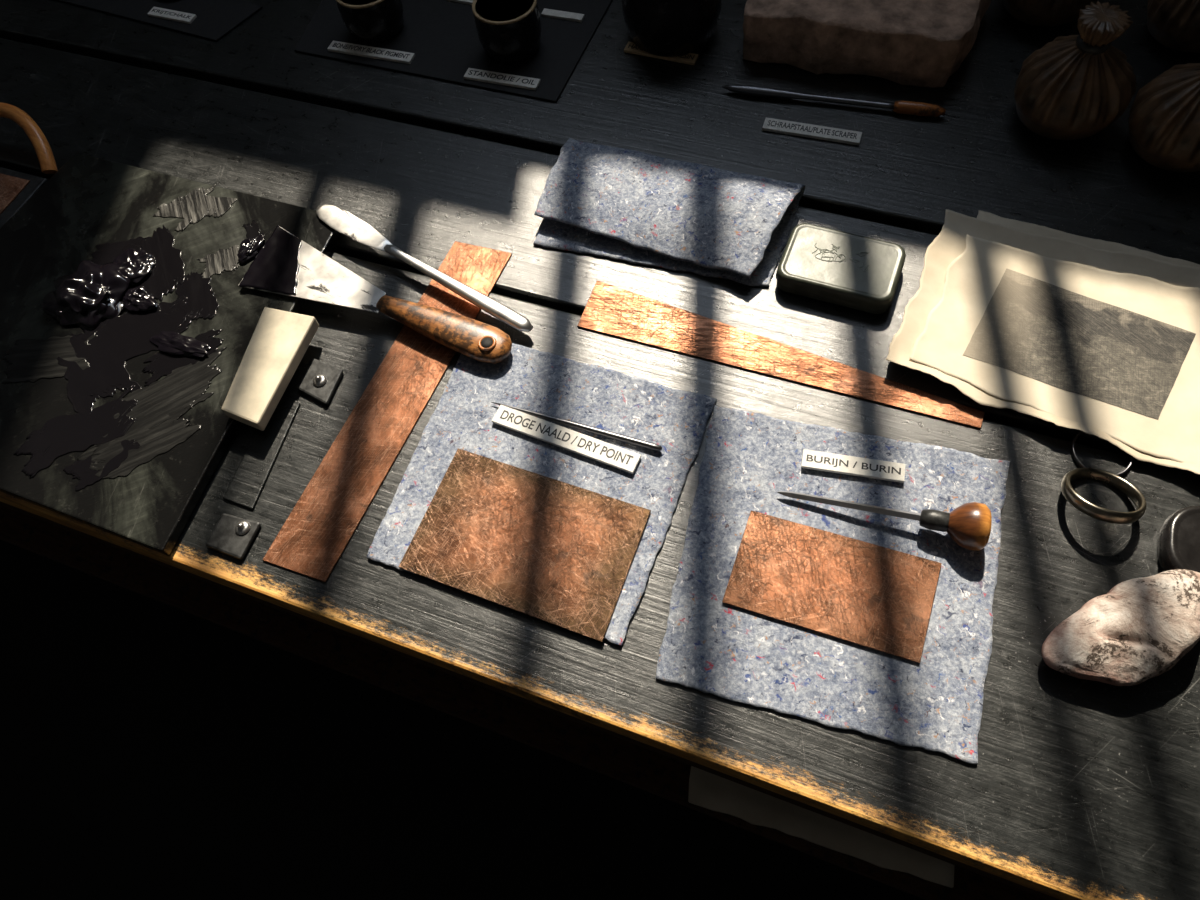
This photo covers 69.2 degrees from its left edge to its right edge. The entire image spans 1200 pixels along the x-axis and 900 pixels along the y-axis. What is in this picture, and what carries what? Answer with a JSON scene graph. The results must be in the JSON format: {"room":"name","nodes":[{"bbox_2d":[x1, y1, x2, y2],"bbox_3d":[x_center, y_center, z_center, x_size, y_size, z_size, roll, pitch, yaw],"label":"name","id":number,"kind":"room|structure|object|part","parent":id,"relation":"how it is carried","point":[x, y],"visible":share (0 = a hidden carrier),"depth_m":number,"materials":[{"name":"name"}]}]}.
{"room":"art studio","nodes":[
{"label":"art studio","id":0,"kind":"room"},
{"bbox_2d":[0,540,923,899],"bbox_3d":[0.032,0.901,1.163,4.600,0.100,3.500,16,64,14],"label":"floor","id":1,"kind":"structure","parent":0,"point":[151,749],"depth_m":1.35,"materials":[{"name":"black"}]},
{"bbox_2d":[0,0,1199,899],"bbox_3d":[0.387,-0.114,1.171,3.100,0.796,1.247,16,64,14],"label":"workbench","id":2,"kind":"object","parent":1,"relation":"on","point":[1079,789],"depth_m":0.82,"materials":[{"name":"black paint"}]},
{"bbox_2d":[0,167,47,227],"bbox_3d":[-0.694,-0.275,0.952,0.154,0.011,0.100,16,64,14],"label":"tray","id":3,"kind":"object","parent":2,"relation":"on","point":[16,188],"visible":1,"depth_m":0.94,"materials":[{"name":"black wood"}]},
{"bbox_3d":[-0.674,-0.352,0.973,0.169,0.046,0.064,16,64,14],"label":"bentwood handle","id":4,"kind":"part","parent":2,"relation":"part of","materials":[{"name":"brown wood"}]},
{"bbox_2d":[57,0,261,40],"bbox_3d":[-0.571,-0.578,1.111,0.307,0.002,0.091,20,65,15],"label":"mat","id":5,"kind":"object","parent":2,"relation":"on","point":[215,19],"visible":1,"depth_m":1.09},
{"bbox_2d":[147,7,196,23],"bbox_3d":[-0.533,-0.542,1.084,0.064,0.004,0.015,16,64,14],"label":"label","id":6,"kind":"object","parent":5,"relation":"on","point":[157,12],"visible":1,"depth_m":1.08,"materials":[{"name":"white paper"}]},
{"bbox_2d":[0,153,340,555],"bbox_3d":[-0.482,-0.126,0.850,0.408,0.014,0.372,17,64,14],"label":"slab","id":7,"kind":"object","parent":2,"relation":"on","point":[89,201],"visible":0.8,"depth_m":0.84,"materials":[{"name":"grey stone"}]},
{"bbox_2d":[2,332,97,383],"bbox_3d":[-0.523,-0.088,0.824,0.092,0.001,0.053,-8,61,1],"label":"smear","id":8,"kind":"object","parent":7,"relation":"on","point":[32,360],"visible":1,"depth_m":0.82,"materials":[{"name":"grey paint"}]},
{"bbox_2d":[14,385,137,477],"bbox_3d":[-0.467,-0.017,0.780,0.116,0.001,0.053,-27,62,-9],"label":"smear","id":9,"kind":"object","parent":7,"relation":"on","point":[61,435],"visible":1,"depth_m":0.78,"materials":[{"name":"black paint"}]},
{"bbox_2d":[41,260,131,329],"bbox_3d":[-0.500,-0.157,0.847,0.086,0.022,0.080,16,64,14],"label":"ink blob","id":10,"kind":"object","parent":7,"relation":"on","point":[94,293],"visible":1,"depth_m":0.84,"materials":[{"name":"black liquid"}]},
{"bbox_2d":[47,310,61,320],"bbox_3d":[-0.524,-0.137,0.846,0.036,0.010,0.023,16,64,14],"label":"ink blob","id":11,"kind":"object","parent":10,"relation":"on","point":[58,312],"visible":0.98,"depth_m":0.84,"materials":[{"name":"black"}]},
{"bbox_2d":[56,326,141,415],"bbox_3d":[-0.470,-0.076,0.813,0.068,0.001,0.114,-31,63,-11],"label":"smear","id":12,"kind":"object","parent":7,"relation":"on","point":[106,373],"visible":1,"depth_m":0.81,"materials":[{"name":"black paint"}]},
{"bbox_2d":[62,439,140,491],"bbox_3d":[-0.434,0.008,0.763,0.070,0.001,0.035,-33,64,-12],"label":"smear","id":13,"kind":"object","parent":7,"relation":"on","point":[80,470],"visible":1,"depth_m":0.76,"materials":[{"name":"black paint"}]},
{"bbox_2d":[90,236,146,264],"bbox_3d":[-0.490,-0.202,0.884,0.064,0.001,0.031,-10,61,0],"label":"smear","id":14,"kind":"object","parent":7,"relation":"on","point":[107,252],"visible":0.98,"depth_m":0.89,"materials":[{"name":"black paint"}]},
{"bbox_2d":[113,248,155,285],"bbox_3d":[-0.468,-0.183,0.865,0.046,0.011,0.045,16,64,14],"label":"ink blob","id":15,"kind":"object","parent":7,"relation":"on","point":[135,265],"visible":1,"depth_m":0.86,"materials":[{"name":"black liquid"}]},
{"bbox_2d":[76,400,200,477],"bbox_3d":[-0.406,-0.006,0.769,0.112,0.001,0.055,-26,62,-9],"label":"smear","id":16,"kind":"object","parent":7,"relation":"on","point":[154,441],"visible":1,"depth_m":0.77,"materials":[{"name":"black paint"}]},
{"bbox_2d":[82,295,196,370],"bbox_3d":[-0.443,-0.111,0.829,0.121,0.001,0.064,-20,62,-6],"label":"smear","id":17,"kind":"object","parent":7,"relation":"on","point":[133,330],"visible":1,"depth_m":0.83,"materials":[{"name":"black paint"}]},
{"bbox_2d":[122,286,157,310],"bbox_3d":[-0.447,-0.146,0.845,0.042,0.008,0.029,16,64,14],"label":"ink blob","id":18,"kind":"object","parent":7,"relation":"on","point":[137,298],"visible":1,"depth_m":0.84,"materials":[{"name":"black liquid"}]},
{"bbox_2d":[122,225,187,301],"bbox_3d":[-0.445,-0.184,0.870,0.056,0.001,0.101,-24,62,-8],"label":"smear","id":19,"kind":"object","parent":7,"relation":"on","point":[169,265],"visible":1,"depth_m":0.87,"materials":[{"name":"black paint"}]},
{"bbox_2d":[90,347,225,455],"bbox_3d":[-0.398,-0.044,0.789,0.146,0.001,0.055,-31,63,-11],"label":"smear","id":20,"kind":"object","parent":7,"relation":"on","point":[160,398],"visible":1,"depth_m":0.79,"materials":[{"name":"black paint"}]},
{"bbox_2d":[141,329,224,384],"bbox_3d":[-0.388,-0.088,0.811,0.081,0.001,0.036,-23,62,-7],"label":"smear","id":21,"kind":"object","parent":7,"relation":"on","point":[162,363],"visible":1,"depth_m":0.81,"materials":[{"name":"black paint"}]},
{"bbox_2d":[149,331,210,356],"bbox_3d":[-0.395,-0.099,0.814,0.068,0.007,0.024,16,64,14],"label":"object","id":22,"kind":"object","parent":21,"relation":"on","point":[170,342],"visible":1,"depth_m":0.81,"materials":[{"name":"black"}]},
{"bbox_2d":[152,183,235,231],"bbox_3d":[-0.422,-0.252,0.904,0.087,0.001,0.055,-22,62,-7],"label":"smear","id":23,"kind":"object","parent":7,"relation":"on","point":[192,207],"visible":1,"depth_m":0.90,"materials":[{"name":"grey paint"}]},
{"bbox_2d":[174,271,218,324],"bbox_3d":[-0.392,-0.149,0.845,0.041,0.001,0.069,-16,61,-4],"label":"smear","id":24,"kind":"object","parent":7,"relation":"on","point":[200,301],"visible":1,"depth_m":0.84,"materials":[{"name":"black paint"}]},
{"bbox_2d":[198,245,239,278],"bbox_3d":[-0.376,-0.187,0.865,0.048,0.001,0.036,-19,61,-5],"label":"smear","id":25,"kind":"object","parent":7,"relation":"on","point":[216,263],"visible":1,"depth_m":0.86,"materials":[{"name":"grey paint"}]},
{"bbox_2d":[237,233,263,263],"bbox_3d":[-0.349,-0.203,0.866,0.023,0.007,0.040,16,64,14],"label":"ink blob","id":26,"kind":"object","parent":7,"relation":"on","point":[249,247],"visible":1,"depth_m":0.86,"materials":[{"name":"black liquid"}]},
{"bbox_2d":[243,220,259,237],"bbox_3d":[-0.349,-0.216,0.878,0.016,0.001,0.042,-22,62,-7],"label":"smear","id":27,"kind":"object","parent":7,"relation":"on","point":[252,230],"visible":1,"depth_m":0.88,"materials":[{"name":"black paint"}]},
{"bbox_2d":[222,307,318,430],"bbox_3d":[-0.304,-0.075,0.787,0.053,0.014,0.118,12,63,12],"label":"block","id":28,"kind":"object","parent":7,"relation":"on","point":[280,339],"visible":1,"depth_m":0.78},
{"bbox_3d":[-0.308,0.070,0.727,0.038,0.012,0.034,16,64,14],"label":"hinge bracket","id":29,"kind":"part","parent":2,"relation":"part of","materials":[{"name":"black metal"}]},
{"bbox_2d":[223,396,299,508],"bbox_3d":[-0.296,-0.001,0.770,0.031,0.002,0.113,11,63,11],"label":"strap","id":30,"kind":"object","parent":2,"relation":"on","point":[244,489],"visible":0.8,"depth_m":0.77,"materials":[{"name":"black paint"}]},
{"bbox_3d":[-0.257,-0.064,0.795,0.038,0.012,0.041,16,64,14],"label":"hinge bracket","id":31,"kind":"part","parent":2,"relation":"part of","materials":[{"name":"black metal"}]},
{"bbox_2d":[237,226,511,363],"bbox_3d":[-0.205,-0.149,0.827,0.286,0.020,0.085,16,64,14],"label":"knife","id":32,"kind":"object","parent":2,"relation":"on","point":[286,265],"visible":1,"depth_m":0.83,"materials":[{"name":"metal"}]},
{"bbox_3d":[-0.308,-0.183,0.850,0.064,0.002,0.079,17,64,14],"label":"ink blade","id":33,"kind":"part","parent":32,"relation":"part of","materials":[{"name":"black"}]},
{"bbox_3d":[-0.268,-0.177,0.844,0.150,0.001,0.079,12,63,12],"label":"blade","id":34,"kind":"part","parent":32,"relation":"part of","materials":[{"name":"metal"}]},
{"bbox_3d":[-0.145,-0.114,0.802,0.141,0.020,0.037,22,66,16],"label":"handle","id":35,"kind":"part","parent":32,"relation":"part of","materials":[{"name":"brown wood"}]},
{"bbox_2d":[263,241,511,581],"bbox_3d":[-0.183,-0.051,0.787,0.062,0.002,0.365,18,65,14],"label":"copper strip","id":36,"kind":"object","parent":2,"relation":"on","point":[314,536],"visible":1,"depth_m":0.77,"materials":[{"name":"brown metal"}]},
{"bbox_2d":[316,204,532,331],"bbox_3d":[-0.177,-0.177,0.840,0.278,0.013,0.025,32,69,20],"label":"spatula","id":37,"kind":"object","parent":2,"relation":"on","point":[340,220],"visible":1,"depth_m":0.84,"materials":[{"name":"metal"}]},
{"bbox_3d":[-0.245,-0.221,0.867,0.106,0.002,0.025,32,69,20],"label":"blade","id":38,"kind":"part","parent":37,"relation":"part of","materials":[{"name":"metal"}]},
{"bbox_3d":[-0.136,-0.155,0.824,0.180,0.013,0.015,30,68,20],"label":"handle","id":39,"kind":"part","parent":37,"relation":"part of","materials":[{"name":"metal"}]},
{"bbox_2d":[295,0,611,101],"bbox_3d":[-0.183,-0.513,1.039,0.364,0.002,0.194,16,64,14],"label":"mat","id":40,"kind":"object","parent":2,"relation":"on","point":[442,35],"visible":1,"depth_m":1.01,"materials":[{"name":"black rubber"}]},
{"bbox_2d":[336,0,403,43],"bbox_3d":[-0.268,-0.517,1.017,0.072,0.052,0.072,16,64,14],"label":"cup","id":41,"kind":"object","parent":40,"relation":"on","point":[367,21],"visible":1,"depth_m":1.00,"materials":[{"name":"black ceramic"}]},
{"bbox_2d":[327,41,414,63],"bbox_3d":[-0.268,-0.465,1.017,0.108,0.004,0.015,14,64,13],"label":"label","id":42,"kind":"object","parent":40,"relation":"on","point":[335,46],"visible":1,"depth_m":1.01,"materials":[{"name":"white paper"}]},
{"bbox_2d":[447,0,472,4],"bbox_3d":[-0.154,-0.541,1.048,0.068,0.004,0.011,17,64,14],"label":"label","id":43,"kind":"object","parent":40,"relation":"on","point":[469,2],"visible":0.22,"depth_m":1.05,"materials":[{"name":"white paper"}]},
{"bbox_2d":[464,68,540,89],"bbox_3d":[-0.110,-0.416,0.975,0.088,0.004,0.015,14,64,13],"label":"label","id":44,"kind":"object","parent":40,"relation":"on","point":[492,77],"visible":1,"depth_m":0.97,"materials":[{"name":"white paper"}]},
{"bbox_2d":[472,0,540,64],"bbox_3d":[-0.102,-0.476,0.977,0.072,0.057,0.072,16,64,14],"label":"cup","id":45,"kind":"object","parent":40,"relation":"on","point":[509,31],"visible":1,"depth_m":0.95,"materials":[{"name":"black ceramic"}]},
{"bbox_2d":[541,8,584,21],"bbox_3d":[-0.044,-0.510,1.020,0.051,0.004,0.011,15,64,13],"label":"label","id":46,"kind":"object","parent":40,"relation":"on","point":[550,13],"visible":1,"depth_m":1.02,"materials":[{"name":"white paper"}]},
{"bbox_2d":[0,505,1045,899],"bbox_3d":[0.251,0.177,0.977,2.900,0.020,0.500,16,64,14],"label":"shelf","id":47,"kind":"object","parent":2,"relation":"attached to","point":[655,773],"depth_m":0.96,"materials":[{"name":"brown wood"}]},
{"bbox_2d":[689,767,955,887],"bbox_3d":[0.221,0.298,0.891,0.307,0.020,0.199,16,64,14],"label":"paper stack","id":48,"kind":"object","parent":47,"relation":"on","point":[748,805],"visible":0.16,"depth_m":0.85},
{"bbox_2d":[364,343,717,648],"bbox_3d":[-0.051,0.020,0.735,0.241,0.004,0.236,16,64,14],"label":"sheet","id":49,"kind":"object","parent":2,"relation":"on","point":[548,383],"visible":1,"depth_m":0.75,"materials":[{"name":"fabric"}]},
{"bbox_2d":[398,448,650,641],"bbox_3d":[-0.060,0.072,0.704,0.179,0.002,0.115,17,64,14],"label":"plate","id":50,"kind":"object","parent":49,"relation":"on","point":[555,552],"depth_m":0.70,"materials":[{"name":"brown metal"}]},
{"bbox_2d":[492,405,640,473],"bbox_3d":[-0.030,-0.010,0.744,0.134,0.004,0.018,20,65,15],"label":"label","id":51,"kind":"object","parent":49,"relation":"on","point":[562,437],"visible":1,"depth_m":0.74,"materials":[{"name":"white paper"}]},
{"bbox_2d":[491,402,661,450],"bbox_3d":[-0.022,-0.022,0.750,0.159,0.006,0.006,16,64,14],"label":"needle","id":52,"kind":"object","parent":49,"relation":"on","point":[616,436],"depth_m":0.74,"materials":[{"name":"silver metal"}]},
{"bbox_2d":[624,41,698,64],"bbox_3d":[0.068,-0.446,0.977,0.084,0.004,0.016,16,64,14],"label":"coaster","id":53,"kind":"object","parent":2,"relation":"on","point":[691,58],"visible":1,"depth_m":0.97,"materials":[{"name":"brown wood"}]},
{"bbox_2d":[533,138,804,286],"bbox_3d":[0.060,-0.237,0.848,0.251,0.032,0.137,16,64,14],"label":"felt","id":54,"kind":"object","parent":2,"relation":"on","point":[631,206],"visible":1,"depth_m":0.84,"materials":[{"name":"fabric"}]},
{"bbox_2d":[622,0,721,56],"bbox_3d":[0.079,-0.498,0.960,0.110,0.082,0.110,16,64,14],"label":"ceramic jar","id":55,"kind":"object","parent":2,"relation":"on","point":[667,28],"visible":1,"depth_m":0.94,"materials":[{"name":"black ceramic"}]},
{"bbox_3d":[0.157,-0.090,0.776,0.362,0.002,0.056,16,64,14],"label":"copper strip","id":56,"kind":"part","parent":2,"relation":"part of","materials":[{"name":"orange metal"}]},
{"bbox_2d":[762,117,861,144],"bbox_3d":[0.219,-0.330,0.900,0.100,0.004,0.016,14,64,13],"label":"label","id":57,"kind":"object","parent":2,"relation":"on","point":[770,124],"visible":1,"depth_m":0.90,"materials":[{"name":"white paper"}]},
{"bbox_2d":[654,405,1009,764],"bbox_3d":[0.183,0.089,0.674,0.244,0.003,0.245,11,63,11],"label":"sheet","id":58,"kind":"object","parent":2,"relation":"on","point":[935,704],"visible":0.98,"depth_m":0.66,"materials":[{"name":"fabric"}]},
{"bbox_2d":[722,510,941,662],"bbox_3d":[0.177,0.102,0.665,0.150,0.002,0.082,15,64,13],"label":"plate","id":59,"kind":"object","parent":58,"relation":"on","point":[869,595],"visible":1,"depth_m":0.66,"materials":[{"name":"brown metal"}]},
{"bbox_2d":[801,449,904,482],"bbox_3d":[0.206,0.013,0.709,0.083,0.004,0.028,16,64,14],"label":"label","id":60,"kind":"object","parent":58,"relation":"on","point":[814,460],"depth_m":0.71,"materials":[{"name":"white paper"}]},
{"bbox_2d":[777,491,991,550],"bbox_3d":[0.221,0.039,0.679,0.159,0.037,0.037,16,64,14],"label":"burin","id":61,"kind":"object","parent":58,"relation":"on","point":[968,525],"visible":1,"depth_m":0.66,"materials":[{"name":"wood"}]},
{"bbox_3d":[0.197,0.043,0.686,0.113,0.014,0.006,12,63,12],"label":"blade","id":62,"kind":"part","parent":61,"relation":"part of","materials":[{"name":"metal"}]},
{"bbox_3d":[0.280,0.057,0.663,0.031,0.037,0.037,8,63,10],"label":"handle","id":63,"kind":"part","parent":61,"relation":"part of","materials":[{"name":"brown wood"}]},
{"bbox_2d":[722,85,945,116],"bbox_3d":[0.242,-0.369,0.914,0.231,0.013,0.013,12,63,12],"label":"scraper","id":64,"kind":"object","parent":2,"relation":"on","point":[902,107],"visible":1,"depth_m":0.91,"materials":[{"name":"metal"}]},
{"bbox_3d":[0.220,-0.373,0.919,0.185,0.010,0.012,12,63,11],"label":"blade","id":65,"kind":"part","parent":64,"relation":"part of","materials":[{"name":"metal"}]},
{"bbox_3d":[0.329,-0.351,0.896,0.051,0.013,0.013,12,63,11],"label":"handle","id":66,"kind":"part","parent":64,"relation":"part of","materials":[{"name":"brown wood"}]},
{"bbox_2d":[776,223,905,313],"bbox_3d":[0.221,-0.168,0.801,0.108,0.021,0.074,16,64,14],"label":"tin","id":67,"kind":"object","parent":2,"relation":"on","point":[841,268],"visible":1,"depth_m":0.79,"materials":[{"name":"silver metal"}]},
{"bbox_2d":[739,0,988,87],"bbox_3d":[0.290,-0.490,0.947,0.251,0.062,0.191,16,64,14],"label":"stone block","id":68,"kind":"object","parent":2,"relation":"on","point":[926,42],"visible":1,"depth_m":0.90,"materials":[{"name":"brown stone"}]},
{"bbox_2d":[886,210,1199,473],"bbox_3d":[0.424,-0.100,0.745,0.311,0.018,0.237,20,65,15],"label":"print","id":69,"kind":"object","parent":2,"relation":"on","point":[1085,334],"visible":1,"depth_m":0.75,"materials":[{"name":"paper"}]},
{"bbox_2d":[1003,0,1096,25],"bbox_3d":[0.484,-0.513,0.914,0.102,0.109,0.101,16,64,14],"label":"leather ink dabber","id":70,"kind":"object","parent":2,"relation":"on","point":[1031,12],"visible":0.94,"depth_m":0.92,"materials":[{"name":"brown leather"}]},
{"bbox_2d":[1014,1,1135,139],"bbox_3d":[0.462,-0.364,0.832,0.106,0.114,0.105,16,64,14],"label":"leather ink dabber","id":71,"kind":"object","parent":2,"relation":"on","point":[1073,87],"visible":1,"depth_m":0.82,"materials":[{"name":"brown leather"}]},
{"bbox_3d":[0.458,-0.379,0.807,0.030,0.008,0.030,16,64,14],"label":"binding cord","id":72,"kind":"part","parent":71,"relation":"part of","materials":[{"name":"black fabric"}]},
{"bbox_2d":[1071,431,1133,475],"bbox_3d":[0.404,0.002,0.701,0.047,0.004,0.047,16,64,14],"label":"metal ring","id":73,"kind":"object","parent":2,"relation":"on","point":[1079,433],"visible":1,"depth_m":0.70,"materials":[{"name":"metal"}]},
{"bbox_2d":[1061,468,1145,523],"bbox_3d":[0.387,0.035,0.670,0.060,0.034,0.055,16,64,14],"label":"metal ring","id":74,"kind":"object","parent":2,"relation":"on","point":[1086,507],"visible":1,"depth_m":0.67,"materials":[{"name":"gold metal"}]},
{"bbox_2d":[1041,569,1199,685],"bbox_3d":[0.378,0.128,0.615,0.132,0.039,0.064,-26,62,-9],"label":"stone","id":75,"kind":"object","parent":2,"relation":"on","point":[1131,634],"visible":1,"depth_m":0.60,"materials":[{"name":"white stone"}]},
{"bbox_2d":[1129,63,1199,171],"bbox_3d":[0.557,-0.323,0.800,0.106,0.114,0.105,16,64,14],"label":"leather ink dabber","id":76,"kind":"object","parent":2,"relation":"on","point":[1164,117],"visible":1,"depth_m":0.80,"materials":[{"name":"brown leather"}]},
{"bbox_2d":[1147,0,1199,52],"bbox_3d":[0.619,-0.467,0.876,0.102,0.109,0.101,16,64,14],"label":"leather ink dabber","id":77,"kind":"object","parent":2,"relation":"on","point":[1175,24],"visible":1,"depth_m":0.88,"materials":[{"name":"brown leather"}]},
{"bbox_2d":[1158,506,1199,572],"bbox_3d":[0.459,0.077,0.645,0.079,0.019,0.070,16,64,14],"label":"tin","id":78,"kind":"object","parent":2,"relation":"on","point":[1179,535],"visible":0.81,"depth_m":0.65,"materials":[{"name":"metal"}]}
]}

